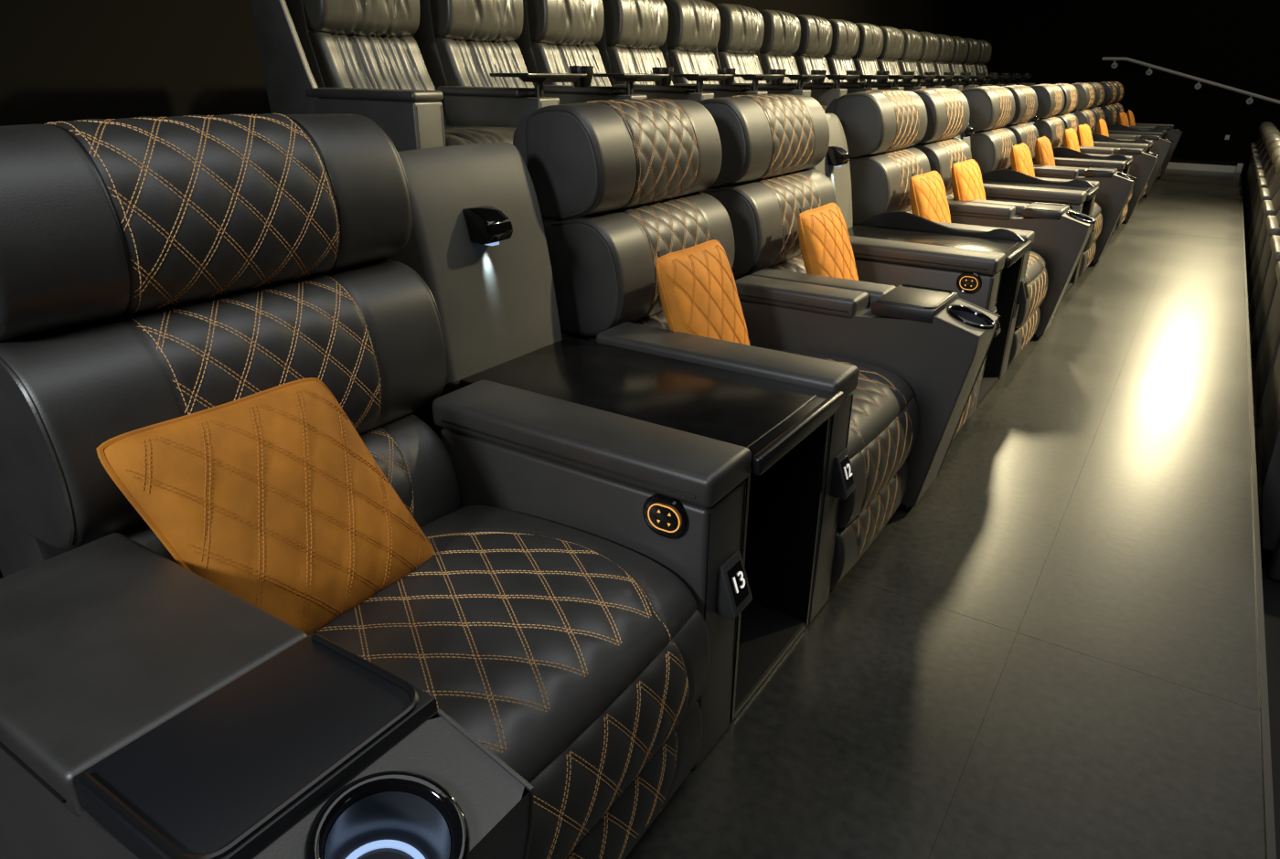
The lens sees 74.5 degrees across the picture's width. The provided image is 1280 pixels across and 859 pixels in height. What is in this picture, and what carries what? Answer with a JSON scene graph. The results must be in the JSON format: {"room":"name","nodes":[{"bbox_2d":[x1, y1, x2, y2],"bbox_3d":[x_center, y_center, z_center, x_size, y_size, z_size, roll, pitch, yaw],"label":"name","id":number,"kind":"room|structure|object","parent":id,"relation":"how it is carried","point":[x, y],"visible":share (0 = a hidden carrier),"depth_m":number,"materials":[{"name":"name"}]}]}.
{"room":"movie theater","nodes":[
{"label":"movie theater","id":0,"kind":"room"},
{"bbox_2d":[0,0,950,126],"bbox_3d":[-0.064,-3.969,7.126,0.200,5.700,19.900,15,27,30],"label":"wall","id":1,"kind":"structure","parent":0,"point":[61,60],"depth_m":4.04,"materials":[{"name":"black paint"}]},
{"bbox_2d":[625,169,1266,858],"bbox_3d":[3.102,-0.876,6.178,2.124,0.580,19.500,15,27,30],"label":"floor","id":2,"kind":"structure","parent":0,"point":[1051,653],"depth_m":2.13,"materials":[{"name":"black concrete"}]},
{"bbox_2d":[0,533,533,858],"bbox_3d":[-0.519,0.584,1.072,0.815,0.674,0.288,15,27,30],"label":"console","id":3,"kind":"object","parent":2,"relation":"on","point":[149,709],"visible":1,"depth_m":0.89,"materials":[{"name":"leather"}]},
{"bbox_2d":[72,633,437,858],"bbox_3d":[-0.386,0.332,0.873,0.210,0.040,0.278,15,27,30],"label":"tray","id":4,"kind":"object","parent":3,"relation":"on","point":[245,767],"depth_m":0.84,"materials":[{"name":"black plastic"}]},
{"bbox_2d":[0,113,752,858],"bbox_3d":[-0.457,0.103,1.499,1.101,1.223,0.862,15,27,30],"label":"recliner","id":5,"kind":"object","parent":2,"relation":"on","point":[581,595],"visible":0.68,"depth_m":1.39,"materials":[{"name":"leather"}]},
{"bbox_2d":[96,377,434,635],"bbox_3d":[-0.555,0.132,1.341,0.203,0.360,0.437,14,27,29],"label":"throw pillow","id":6,"kind":"object","parent":5,"relation":"on","point":[272,497],"visible":0.91,"depth_m":1.28,"materials":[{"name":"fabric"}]},
{"bbox_2d":[118,414,459,565],"bbox_3d":[-0.657,0.178,1.600,0.282,0.280,0.635,15,27,30],"label":"lumbar cushion","id":7,"kind":"object","parent":5,"relation":"on","point":[422,469],"depth_m":1.70,"materials":[{"name":"leather"}]},
{"bbox_2d":[313,505,697,782],"bbox_3d":[-0.321,0.327,1.424,0.639,0.126,0.641,15,27,30],"label":"seat cushion","id":8,"kind":"object","parent":5,"relation":"on","point":[536,630],"depth_m":1.35,"materials":[{"name":"leather"}]},
{"bbox_2d":[389,142,563,440],"bbox_3d":[-0.393,-0.138,2.183,0.216,1.131,0.426,15,27,30],"label":"panel","id":9,"kind":"object","parent":2,"relation":"on","point":[477,241],"visible":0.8,"depth_m":2.00,"materials":[{"name":"plastic"}]},
{"bbox_2d":[462,204,512,245],"bbox_3d":[-0.358,-0.478,1.972,0.098,0.086,0.076,15,27,30],"label":"reading lamp","id":10,"kind":"object","parent":9,"relation":"attached to","point":[483,225],"depth_m":1.95,"materials":[{"name":"black"}]},
{"bbox_2d":[459,337,844,724],"bbox_3d":[0.016,0.195,2.033,0.771,0.645,0.434,15,27,30],"label":"side table","id":11,"kind":"object","parent":2,"relation":"on","point":[784,427],"visible":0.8,"depth_m":1.97,"materials":[{"name":"laminate"}]},
{"bbox_2d":[512,98,918,623],"bbox_3d":[0.220,-0.297,2.454,1.101,1.223,0.773,15,27,30],"label":"recliner","id":12,"kind":"object","parent":2,"relation":"on","point":[617,183],"visible":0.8,"depth_m":2.27,"materials":[{"name":"leather"}]},
{"bbox_2d":[576,312,669,342],"bbox_3d":[0.079,-0.257,2.637,0.282,0.280,0.569,15,27,30],"label":"lumbar cushion","id":13,"kind":"object","parent":12,"relation":"on","point":[658,320],"depth_m":2.45,"materials":[{"name":"leather"}]},
{"bbox_2d":[655,239,750,345],"bbox_3d":[0.188,-0.322,2.362,0.179,0.388,0.358,15,27,30],"label":"throw pillow","id":14,"kind":"object","parent":12,"relation":"on","point":[698,293],"visible":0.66,"depth_m":2.27,"materials":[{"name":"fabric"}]},
{"bbox_2d":[767,348,913,459],"bbox_3d":[0.415,-0.108,2.462,0.639,0.126,0.574,15,27,30],"label":"seat cushion","id":15,"kind":"object","parent":12,"relation":"on","point":[882,403],"depth_m":2.34,"materials":[{"name":"leather"}]},
{"bbox_2d":[808,113,852,228],"bbox_3d":[0.828,-0.860,3.905,0.216,1.131,0.426,15,27,30],"label":"panel","id":16,"kind":"object","parent":2,"relation":"on","point":[835,165],"visible":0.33,"depth_m":3.79,"materials":[{"name":"plastic"}]},
{"bbox_2d":[826,145,849,167],"bbox_3d":[0.862,-1.200,3.693,0.098,0.086,0.076,15,27,30],"label":"reading lamp","id":17,"kind":"object","parent":16,"relation":"attached to","point":[837,156],"depth_m":3.66,"materials":[{"name":"black"}]},
{"bbox_2d":[697,94,1005,440],"bbox_3d":[0.761,-0.618,3.218,1.101,1.223,0.846,15,27,30],"label":"recliner","id":18,"kind":"object","parent":2,"relation":"on","point":[770,143],"visible":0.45,"depth_m":3.11,"materials":[{"name":"leather"}]},
{"bbox_2d":[734,255,806,280],"bbox_3d":[0.563,-0.543,3.320,0.282,0.280,0.624,15,27,30],"label":"lumbar cushion","id":19,"kind":"object","parent":18,"relation":"on","point":[794,263],"depth_m":3.19,"materials":[{"name":"leather"}]},
{"bbox_2d":[797,202,858,280],"bbox_3d":[0.697,-0.623,3.080,0.179,0.388,0.358,15,27,30],"label":"throw pillow","id":20,"kind":"object","parent":18,"relation":"on","point":[826,249],"visible":0.62,"depth_m":2.97,"materials":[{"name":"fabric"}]},
{"bbox_2d":[735,267,1000,511],"bbox_3d":[0.706,-0.141,2.799,0.815,0.674,0.279,15,27,30],"label":"console","id":21,"kind":"object","parent":2,"relation":"on","point":[939,343],"visible":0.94,"depth_m":2.59,"materials":[{"name":"leather"}]},
{"bbox_2d":[871,284,958,323],"bbox_3d":[0.849,-0.392,2.592,0.186,0.046,0.269,15,27,30],"label":"tray","id":22,"kind":"object","parent":21,"relation":"on","point":[904,304],"depth_m":2.53,"materials":[{"name":"black plastic"}]},
{"bbox_2d":[824,89,1048,379],"bbox_3d":[1.462,-1.032,4.206,1.101,1.223,0.832,15,27,30],"label":"recliner","id":23,"kind":"object","parent":2,"relation":"on","point":[880,127],"visible":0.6,"depth_m":4.01,"materials":[{"name":"leather"}]},
{"bbox_2d":[909,170,950,223],"bbox_3d":[1.435,-1.066,4.134,0.176,0.390,0.379,17,28,33],"label":"throw pillow","id":24,"kind":"object","parent":23,"relation":"on","point":[928,197],"visible":0.59,"depth_m":4.02,"materials":[{"name":"fabric"}]},
{"bbox_2d":[1024,250,1045,285],"bbox_3d":[1.659,-0.844,4.216,0.639,0.126,0.618,15,27,30],"label":"seat cushion","id":25,"kind":"object","parent":23,"relation":"on","point":[1035,273],"depth_m":4.09,"materials":[{"name":"leather"}]},
{"bbox_2d":[847,211,1032,408],"bbox_3d":[1.237,-0.561,3.740,0.771,0.719,0.454,15,27,30],"label":"side table","id":26,"kind":"object","parent":2,"relation":"on","point":[897,226],"visible":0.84,"depth_m":3.73,"materials":[{"name":"laminate"}]},
{"bbox_2d":[953,122,974,149],"bbox_3d":[2.081,-1.601,5.672,0.216,1.131,0.426,15,27,30],"label":"panel","id":27,"kind":"object","parent":2,"relation":"on","point":[969,132],"visible":0.11,"depth_m":5.44,"materials":[{"name":"plastic"}]},
{"bbox_2d":[960,124,974,138],"bbox_3d":[2.115,-1.941,5.461,0.098,0.086,0.076,15,27,30],"label":"reading lamp","id":28,"kind":"object","parent":27,"relation":"attached to","point":[969,131],"depth_m":5.43,"materials":[{"name":"black"}]},
{"bbox_2d":[908,87,1087,300],"bbox_3d":[2.019,-1.362,4.992,1.101,1.223,0.830,15,27,30],"label":"recliner","id":29,"kind":"object","parent":2,"relation":"on","point":[947,110],"visible":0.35,"depth_m":4.90,"materials":[{"name":"leather"}]},
{"bbox_2d":[951,159,986,201],"bbox_3d":[1.855,-1.315,4.727,0.176,0.390,0.379,17,28,33],"label":"throw pillow","id":30,"kind":"object","parent":29,"relation":"on","point":[966,177],"visible":0.59,"depth_m":4.61,"materials":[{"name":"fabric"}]},
{"bbox_2d":[946,196,1096,340],"bbox_3d":[1.963,-0.884,4.573,0.815,0.674,0.279,15,27,30],"label":"console","id":31,"kind":"object","parent":2,"relation":"on","point":[1062,234],"visible":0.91,"depth_m":4.33,"materials":[{"name":"leather"}]},
{"bbox_2d":[1021,202,1069,220],"bbox_3d":[2.106,-1.136,4.366,0.186,0.046,0.269,15,27,30],"label":"tray","id":32,"kind":"object","parent":31,"relation":"on","point":[1036,210],"depth_m":4.29,"materials":[{"name":"black plastic"}]},
{"bbox_2d":[960,85,1103,285],"bbox_3d":[2.715,-1.773,5.973,1.101,1.223,0.832,15,27,30],"label":"recliner","id":33,"kind":"object","parent":2,"relation":"on","point":[991,108],"visible":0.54,"depth_m":5.77,"materials":[{"name":"leather"}]},
{"bbox_2d":[1010,142,1034,177],"bbox_3d":[2.696,-1.812,5.913,0.176,0.390,0.379,16,27,31],"label":"throw pillow","id":34,"kind":"object","parent":33,"relation":"on","point":[1020,155],"visible":0.62,"depth_m":5.78,"materials":[{"name":"fabric"}]},
{"bbox_2d":[981,169,1098,298],"bbox_3d":[2.490,-1.302,5.507,0.771,0.719,0.454,15,27,30],"label":"side table","id":35,"kind":"object","parent":2,"relation":"on","point":[999,176],"visible":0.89,"depth_m":5.51,"materials":[{"name":"black"}]},
{"bbox_2d":[1002,85,1125,172],"bbox_3d":[3.272,-2.103,6.760,1.101,1.223,0.830,15,27,30],"label":"recliner","id":36,"kind":"object","parent":2,"relation":"on","point":[1025,97],"visible":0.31,"depth_m":6.68,"materials":[{"name":"leather"}]},
{"bbox_2d":[1034,136,1055,166],"bbox_3d":[3.179,-2.098,6.594,0.176,0.390,0.379,15,27,30],"label":"throw pillow","id":37,"kind":"object","parent":36,"relation":"on","point":[1043,152],"visible":0.62,"depth_m":6.46,"materials":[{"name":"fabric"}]},
{"bbox_2d":[1029,84,1133,235],"bbox_3d":[3.968,-2.515,7.741,1.101,1.223,0.832,15,27,30],"label":"recliner","id":38,"kind":"object","parent":2,"relation":"on","point":[1050,97],"visible":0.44,"depth_m":7.53,"materials":[{"name":"leather"}]},
{"bbox_2d":[1062,128,1079,151],"bbox_3d":[3.933,-2.544,7.658,0.176,0.390,0.379,15,27,31],"label":"throw pillow","id":39,"kind":"object","parent":38,"relation":"on","point":[1070,140],"visible":0.54,"depth_m":7.52,"materials":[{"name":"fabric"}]},
{"bbox_2d":[1032,147,1133,236],"bbox_3d":[3.743,-2.044,7.275,0.771,0.719,0.454,15,27,30],"label":"side table","id":40,"kind":"object","parent":2,"relation":"on","point":[1058,152],"visible":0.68,"depth_m":7.30,"materials":[{"name":"black"}]},
{"bbox_2d":[1033,164,1136,265],"bbox_3d":[3.216,-1.626,6.340,0.815,0.674,0.279,15,27,30],"label":"console","id":41,"kind":"object","parent":2,"relation":"on","point":[1115,187],"visible":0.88,"depth_m":6.08,"materials":[{"name":"leather"}]},
{"bbox_2d":[1083,167,1117,178],"bbox_3d":[3.359,-1.875,6.134,0.186,0.040,0.269,15,27,30],"label":"tray","id":42,"kind":"object","parent":41,"relation":"on","point":[1092,172],"depth_m":6.05,"materials":[{"name":"black plastic"}]},
{"bbox_2d":[1053,83,1148,150],"bbox_3d":[4.525,-2.844,8.527,1.101,1.223,0.830,15,27,30],"label":"recliner","id":43,"kind":"object","parent":2,"relation":"on","point":[1070,91],"visible":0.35,"depth_m":8.43,"materials":[{"name":"leather"}]},
{"bbox_2d":[1077,123,1093,146],"bbox_3d":[4.431,-2.838,8.359,0.176,0.390,0.379,17,28,33],"label":"throw pillow","id":44,"kind":"object","parent":43,"relation":"on","point":[1084,136],"visible":0.61,"depth_m":8.23,"materials":[{"name":"fabric"}]},
{"bbox_2d":[1071,82,1152,200],"bbox_3d":[5.221,-3.256,9.508,1.101,1.223,0.832,15,27,30],"label":"recliner","id":45,"kind":"object","parent":2,"relation":"on","point":[1086,92],"visible":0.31,"depth_m":9.29,"materials":[{"name":"leather"}]},
{"bbox_2d":[1079,146,1159,223],"bbox_3d":[4.469,-2.367,8.108,0.815,0.674,0.279,15,27,30],"label":"console","id":46,"kind":"object","parent":2,"relation":"on","point":[1144,163],"visible":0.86,"depth_m":7.84,"materials":[{"name":"leather"}]},
{"bbox_2d":[1118,147,1143,154],"bbox_3d":[4.612,-2.616,7.902,0.186,0.040,0.269,15,27,30],"label":"tray","id":47,"kind":"object","parent":46,"relation":"on","point":[1124,150],"depth_m":7.82,"materials":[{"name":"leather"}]},
{"bbox_2d":[1091,133,1153,151],"bbox_3d":[4.996,-2.785,9.042,0.771,0.719,0.454,15,27,30],"label":"side table","id":48,"kind":"object","parent":2,"relation":"on","point":[1096,137],"visible":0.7,"depth_m":9.07,"materials":[{"name":"black"}]},
{"bbox_2d":[1086,82,1163,137],"bbox_3d":[5.779,-3.586,10.295,1.101,1.223,0.830,15,27,30],"label":"recliner","id":49,"kind":"object","parent":2,"relation":"on","point":[1100,93],"visible":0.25,"depth_m":10.20,"materials":[{"name":"leather"}]},
{"bbox_2d":[1098,81,1166,178],"bbox_3d":[6.474,-3.997,11.276,1.101,1.223,0.832,15,27,30],"label":"recliner","id":50,"kind":"object","parent":2,"relation":"on","point":[1110,111],"visible":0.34,"depth_m":11.06,"materials":[{"name":"leather"}]},
{"bbox_2d":[1107,124,1167,138],"bbox_3d":[6.250,-3.526,10.810,0.771,0.719,0.454,15,27,30],"label":"side table","id":51,"kind":"object","parent":2,"relation":"on","point":[1114,127],"visible":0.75,"depth_m":10.88,"materials":[{"name":"black"}]},
{"bbox_2d":[1108,133,1173,197],"bbox_3d":[5.723,-3.108,9.875,0.815,0.674,0.279,15,27,30],"label":"console","id":52,"kind":"object","parent":2,"relation":"on","point":[1161,146],"visible":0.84,"depth_m":9.60,"materials":[{"name":"leather"}]},
{"bbox_2d":[1109,81,1173,127],"bbox_3d":[7.032,-4.327,12.062,1.101,1.223,0.830,15,27,30],"label":"recliner","id":53,"kind":"object","parent":2,"relation":"on","point":[1119,107],"visible":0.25,"depth_m":11.91,"materials":[{"name":"leather"}]},
{"bbox_2d":[1129,125,1183,179],"bbox_3d":[6.976,-3.849,11.643,0.815,0.674,0.279,15,27,30],"label":"console","id":54,"kind":"object","parent":2,"relation":"on","point":[1174,134],"visible":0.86,"depth_m":11.36,"materials":[{"name":"leather"}]},
{"bbox_2d":[1239,172,1276,858],"bbox_3d":[3.741,-0.756,5.193,0.014,0.026,18.600,15,27,30],"label":"trim","id":55,"kind":"structure","parent":2,"relation":"attached to","point":[1268,797],"depth_m":2.12,"materials":[{"name":"grey metal"}]},
{"bbox_2d":[946,0,1279,205],"bbox_3d":[10.599,-5.754,11.579,12.400,5.700,0.200,15,27,30],"label":"wall","id":56,"kind":"structure","parent":0,"point":[1232,43],"depth_m":13.20,"materials":[{"name":"black"}]},
{"bbox_2d":[1102,57,1279,104],"bbox_3d":[8.720,-5.254,12.909,3.066,0.841,0.121,15,27,30],"label":"handrail","id":57,"kind":"object","parent":56,"relation":"attached to","point":[1114,65],"visible":1,"depth_m":12.95,"materials":[{"name":"grey metal"}]},
{"bbox_2d":[1168,158,1242,170],"bbox_3d":[8.200,-4.194,13.235,2.124,0.089,0.880,15,27,30],"label":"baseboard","id":58,"kind":"structure","parent":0,"point":[1186,161],"depth_m":12.97,"materials":[{"name":"plastic"}]},
{"bbox_2d":[1165,162,1236,172],"bbox_3d":[7.926,-4.064,12.914,2.044,0.096,0.040,15,27,30],"label":"trim","id":59,"kind":"structure","parent":58,"relation":"attached to","point":[1171,165],"depth_m":12.60,"materials":[{"name":"grey paint"}]},
{"bbox_2d":[1243,213,1279,858],"bbox_3d":[7.178,0.532,3.879,7.626,0.120,19.500,15,27,30],"label":"floor","id":60,"kind":"structure","parent":0,"point":[1271,589],"depth_m":3.00,"materials":[{"name":"black"}]},
{"bbox_2d":[1242,121,1274,190],"bbox_3d":[9.322,-3.773,12.223,0.900,1.285,0.925,15,27,30],"label":"recliner","id":61,"kind":"object","parent":60,"relation":"on","point":[1258,140],"visible":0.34,"depth_m":12.18,"materials":[{"name":"grey leather"}]},
{"bbox_2d":[1243,124,1277,213],"bbox_3d":[8.799,-3.464,11.486,0.900,1.285,0.925,15,27,30],"label":"recliner","id":62,"kind":"object","parent":60,"relation":"on","point":[1253,148],"visible":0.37,"depth_m":11.47,"materials":[{"name":"grey leather"}]},
{"bbox_2d":[1243,128,1279,206],"bbox_3d":[8.277,-3.155,10.749,0.900,1.285,0.925,15,27,30],"label":"recliner","id":63,"kind":"object","parent":60,"relation":"on","point":[1265,132],"visible":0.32,"depth_m":10.71,"materials":[{"name":"grey leather"}]},
{"bbox_2d":[1244,131,1279,230],"bbox_3d":[7.754,-2.846,10.012,0.900,1.285,0.925,15,27,30],"label":"recliner","id":64,"kind":"object","parent":60,"relation":"on","point":[1256,159],"visible":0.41,"depth_m":9.99,"materials":[{"name":"grey leather"}]},
{"bbox_2d":[1245,140,1279,264],"bbox_3d":[6.709,-2.228,8.538,0.900,1.285,0.925,15,27,30],"label":"recliner","id":65,"kind":"object","parent":60,"relation":"on","point":[1260,174],"visible":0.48,"depth_m":8.53,"materials":[{"name":"grey leather"}]},
{"bbox_2d":[1245,136,1279,247],"bbox_3d":[7.231,-2.537,9.275,0.900,1.285,0.925,15,27,30],"label":"recliner","id":66,"kind":"object","parent":60,"relation":"on","point":[1261,165],"visible":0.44,"depth_m":9.25,"materials":[{"name":"grey leather"}]},
{"bbox_2d":[1246,147,1279,280],"bbox_3d":[6.186,-1.919,7.801,0.900,1.285,0.925,15,27,30],"label":"recliner","id":67,"kind":"object","parent":60,"relation":"on","point":[1263,183],"visible":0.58,"depth_m":7.81,"materials":[{"name":"grey leather"}]},
{"bbox_2d":[1247,157,1279,297],"bbox_3d":[5.664,-1.609,7.064,0.900,1.285,0.925,15,27,30],"label":"recliner","id":68,"kind":"object","parent":60,"relation":"on","point":[1266,194],"visible":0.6,"depth_m":7.09,"materials":[{"name":"grey leather"}]},
{"bbox_2d":[1248,173,1279,330],"bbox_3d":[5.141,-1.300,6.327,0.900,1.285,0.925,15,27,30],"label":"recliner","id":69,"kind":"object","parent":60,"relation":"on","point":[1271,208],"visible":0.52,"depth_m":6.40,"materials":[{"name":"grey leather"}]},
{"bbox_2d":[1249,210,1279,362],"bbox_3d":[4.619,-0.991,5.590,0.900,1.285,0.925,15,27,30],"label":"recliner","id":70,"kind":"object","parent":60,"relation":"on","point":[1273,222],"visible":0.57,"depth_m":5.68,"materials":[{"name":"grey leather"}]},
{"bbox_2d":[1251,234,1279,397],"bbox_3d":[4.096,-0.682,4.852,0.900,1.285,0.925,15,27,30],"label":"recliner","id":71,"kind":"object","parent":60,"relation":"on","point":[1271,282],"visible":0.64,"depth_m":4.95,"materials":[{"name":"grey leather"}]},
{"bbox_2d":[1254,261,1279,463],"bbox_3d":[3.573,-0.373,4.115,0.900,1.285,0.925,15,27,30],"label":"recliner","id":72,"kind":"object","parent":60,"relation":"on","point":[1271,341],"visible":0.41,"depth_m":4.26,"materials":[{"name":"grey leather"}]},
{"bbox_2d":[1257,345,1279,581],"bbox_3d":[3.051,-0.064,3.378,0.900,1.285,0.925,15,27,30],"label":"recliner","id":73,"kind":"object","parent":60,"relation":"on","point":[1268,429],"visible":1,"depth_m":3.41,"materials":[{"name":"grey leather"}]},
{"bbox_3d":[1.107,-1.675,7.258,2.650,1.160,19.500,15,27,30],"label":"floor","id":74,"kind":"structure","parent":0,"visible":0},
{"bbox_2d":[251,0,516,258],"bbox_3d":[-0.975,-1.397,3.568,1.038,1.186,0.730,15,27,30],"label":"recliner","id":75,"kind":"object","parent":74,"relation":"on","point":[362,58],"visible":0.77,"depth_m":3.46,"materials":[{"name":"leather"}]},
{"bbox_2d":[443,125,516,146],"bbox_3d":[-0.796,-1.200,3.634,0.716,0.204,0.560,15,27,30],"label":"seat cushion","id":76,"kind":"object","parent":75,"relation":"on","point":[453,134],"depth_m":3.42,"materials":[{"name":"leather"}]},
{"bbox_2d":[413,0,593,127],"bbox_3d":[-0.609,-1.614,4.085,1.038,1.186,0.828,15,27,30],"label":"recliner","id":77,"kind":"object","parent":74,"relation":"on","point":[469,50],"visible":0.49,"depth_m":4.06,"materials":[{"name":"leather"}]},
{"bbox_2d":[489,65,593,97],"bbox_3d":[-0.412,-1.561,3.775,0.220,0.136,0.531,15,27,30],"label":"tray","id":78,"kind":"object","parent":77,"relation":"on","point":[580,76],"depth_m":3.71,"materials":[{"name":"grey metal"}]},
{"bbox_2d":[514,0,673,104],"bbox_3d":[-0.216,-1.846,4.639,1.038,1.186,0.828,15,27,30],"label":"recliner","id":79,"kind":"object","parent":74,"relation":"on","point":[556,36],"visible":0.38,"depth_m":4.62,"materials":[{"name":"leather"}]},
{"bbox_2d":[592,67,673,95],"bbox_3d":[-0.019,-1.793,4.329,0.220,0.136,0.531,15,27,30],"label":"tray","id":80,"kind":"object","parent":79,"relation":"on","point":[660,76],"depth_m":4.26,"materials":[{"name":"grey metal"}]},
{"bbox_2d":[594,0,735,102],"bbox_3d":[0.177,-2.079,5.193,1.038,1.186,0.828,15,27,30],"label":"recliner","id":81,"kind":"object","parent":74,"relation":"on","point":[634,33],"visible":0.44,"depth_m":5.16,"materials":[{"name":"leather"}]},
{"bbox_2d":[672,68,735,93],"bbox_3d":[0.374,-2.026,4.883,0.220,0.136,0.531,15,27,30],"label":"tray","id":82,"kind":"object","parent":81,"relation":"on","point":[724,76],"depth_m":4.81,"materials":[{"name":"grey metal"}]},
{"bbox_2d":[659,0,785,98],"bbox_3d":[0.570,-2.311,5.747,1.038,1.186,0.828,15,27,30],"label":"recliner","id":83,"kind":"object","parent":74,"relation":"on","point":[694,26],"visible":0.41,"depth_m":5.72,"materials":[{"name":"leather"}]},
{"bbox_2d":[735,69,785,91],"bbox_3d":[0.767,-2.258,5.438,0.220,0.136,0.531,15,27,30],"label":"tray","id":84,"kind":"object","parent":83,"relation":"on","point":[774,76],"depth_m":5.36,"materials":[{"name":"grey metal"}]},
{"bbox_2d":[711,3,827,111],"bbox_3d":[0.963,-2.543,6.301,1.038,1.186,0.828,15,27,30],"label":"recliner","id":85,"kind":"object","parent":74,"relation":"on","point":[741,26],"visible":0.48,"depth_m":6.27,"materials":[{"name":"leather"}]},
{"bbox_2d":[784,69,826,89],"bbox_3d":[1.159,-2.490,5.992,0.220,0.136,0.531,15,27,30],"label":"tray","id":86,"kind":"object","parent":85,"relation":"on","point":[817,76],"depth_m":5.92,"materials":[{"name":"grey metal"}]},
{"bbox_2d":[755,10,861,106],"bbox_3d":[1.356,-2.776,6.855,1.038,1.186,0.828,15,27,30],"label":"recliner","id":87,"kind":"object","parent":74,"relation":"on","point":[782,34],"visible":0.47,"depth_m":6.80,"materials":[{"name":"leather"}]},
{"bbox_2d":[825,70,861,88],"bbox_3d":[1.552,-2.723,6.546,0.220,0.136,0.531,15,27,30],"label":"tray","id":88,"kind":"object","parent":87,"relation":"on","point":[852,76],"depth_m":6.47,"materials":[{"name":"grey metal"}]},
{"bbox_2d":[791,14,889,94],"bbox_3d":[1.749,-3.008,7.410,1.038,1.186,0.828,15,27,30],"label":"recliner","id":89,"kind":"object","parent":74,"relation":"on","point":[816,39],"visible":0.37,"depth_m":7.37,"materials":[{"name":"leather"}]},
{"bbox_2d":[859,71,889,87],"bbox_3d":[1.945,-2.955,7.100,0.220,0.136,0.531,15,27,30],"label":"tray","id":90,"kind":"object","parent":89,"relation":"on","point":[880,76],"depth_m":7.03,"materials":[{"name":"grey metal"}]},
{"bbox_2d":[823,19,914,90],"bbox_3d":[2.142,-3.241,7.964,1.038,1.186,0.828,15,27,30],"label":"recliner","id":91,"kind":"object","parent":74,"relation":"on","point":[845,43],"visible":0.31,"depth_m":7.93,"materials":[{"name":"leather"}]},
{"bbox_2d":[887,71,914,86],"bbox_3d":[2.338,-3.188,7.654,0.220,0.136,0.531,15,27,30],"label":"tray","id":92,"kind":"object","parent":91,"relation":"on","point":[906,76],"depth_m":7.58,"materials":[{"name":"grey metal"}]},
{"bbox_2d":[851,22,936,90],"bbox_3d":[2.534,-3.473,8.518,1.038,1.186,0.828,15,27,30],"label":"recliner","id":93,"kind":"object","parent":74,"relation":"on","point":[870,45],"visible":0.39,"depth_m":8.48,"materials":[{"name":"leather"}]},
{"bbox_2d":[912,71,936,85],"bbox_3d":[2.731,-3.420,8.209,0.220,0.136,0.531,15,27,30],"label":"tray","id":94,"kind":"object","parent":93,"relation":"on","point":[928,76],"depth_m":8.13,"materials":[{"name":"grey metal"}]},
{"bbox_2d":[874,26,954,88],"bbox_3d":[2.927,-3.705,9.072,1.038,1.186,0.828,15,27,30],"label":"recliner","id":95,"kind":"object","parent":74,"relation":"on","point":[893,38],"visible":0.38,"depth_m":9.04,"materials":[{"name":"leather"}]},
{"bbox_2d":[934,72,954,85],"bbox_3d":[3.124,-3.652,8.763,0.220,0.136,0.531,15,27,30],"label":"tray","id":96,"kind":"object","parent":95,"relation":"on","point":[947,76],"depth_m":8.69,"materials":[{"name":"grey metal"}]},
{"bbox_2d":[896,29,970,91],"bbox_3d":[3.320,-3.938,9.626,1.038,1.186,0.828,15,27,30],"label":"recliner","id":97,"kind":"object","parent":74,"relation":"on","point":[913,42],"visible":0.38,"depth_m":9.58,"materials":[{"name":"leather"}]},
{"bbox_2d":[952,72,970,85],"bbox_3d":[3.517,-3.885,9.317,0.220,0.136,0.531,15,27,30],"label":"tray","id":98,"kind":"object","parent":97,"relation":"on","point":[965,76],"depth_m":9.25,"materials":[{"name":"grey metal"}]},
{"bbox_2d":[916,32,986,90],"bbox_3d":[3.713,-4.170,10.181,1.038,1.186,0.828,15,27,30],"label":"recliner","id":99,"kind":"object","parent":74,"relation":"on","point":[931,46],"visible":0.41,"depth_m":10.13,"materials":[{"name":"leather"}]},
{"bbox_2d":[959,72,986,85],"bbox_3d":[3.910,-4.117,9.871,0.220,0.136,0.531,15,27,30],"label":"tray","id":100,"kind":"object","parent":99,"relation":"on","point":[979,76],"depth_m":9.81,"materials":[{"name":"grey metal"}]},
{"bbox_2d":[932,33,999,86],"bbox_3d":[4.106,-4.403,10.735,1.038,1.186,0.828,15,27,30],"label":"recliner","id":101,"kind":"object","parent":74,"relation":"on","point":[946,49],"visible":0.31,"depth_m":10.69,"materials":[{"name":"leather"}]},
{"bbox_2d":[984,73,999,84],"bbox_3d":[4.303,-4.350,10.425,0.220,0.136,0.531,15,27,30],"label":"tray","id":102,"kind":"object","parent":101,"relation":"on","point":[992,76],"depth_m":10.36,"materials":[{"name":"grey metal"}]},
{"bbox_2d":[947,36,1011,86],"bbox_3d":[4.499,-4.635,11.289,1.038,1.186,0.828,15,27,30],"label":"recliner","id":103,"kind":"object","parent":74,"relation":"on","point":[961,45],"visible":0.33,"depth_m":11.25,"materials":[{"name":"leather"}]},
{"bbox_2d":[960,38,1022,85],"bbox_3d":[4.892,-4.868,11.843,1.038,1.186,0.828,15,27,30],"label":"recliner","id":104,"kind":"object","parent":74,"relation":"on","point":[974,46],"visible":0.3,"depth_m":11.80,"materials":[{"name":"leather"}]},
{"bbox_2d":[973,40,1034,86],"bbox_3d":[5.323,-5.123,12.451,1.038,1.186,0.968,15,27,30],"label":"recliner","id":105,"kind":"object","parent":74,"relation":"on","point":[986,48],"visible":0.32,"depth_m":12.36,"materials":[{"name":"leather"}]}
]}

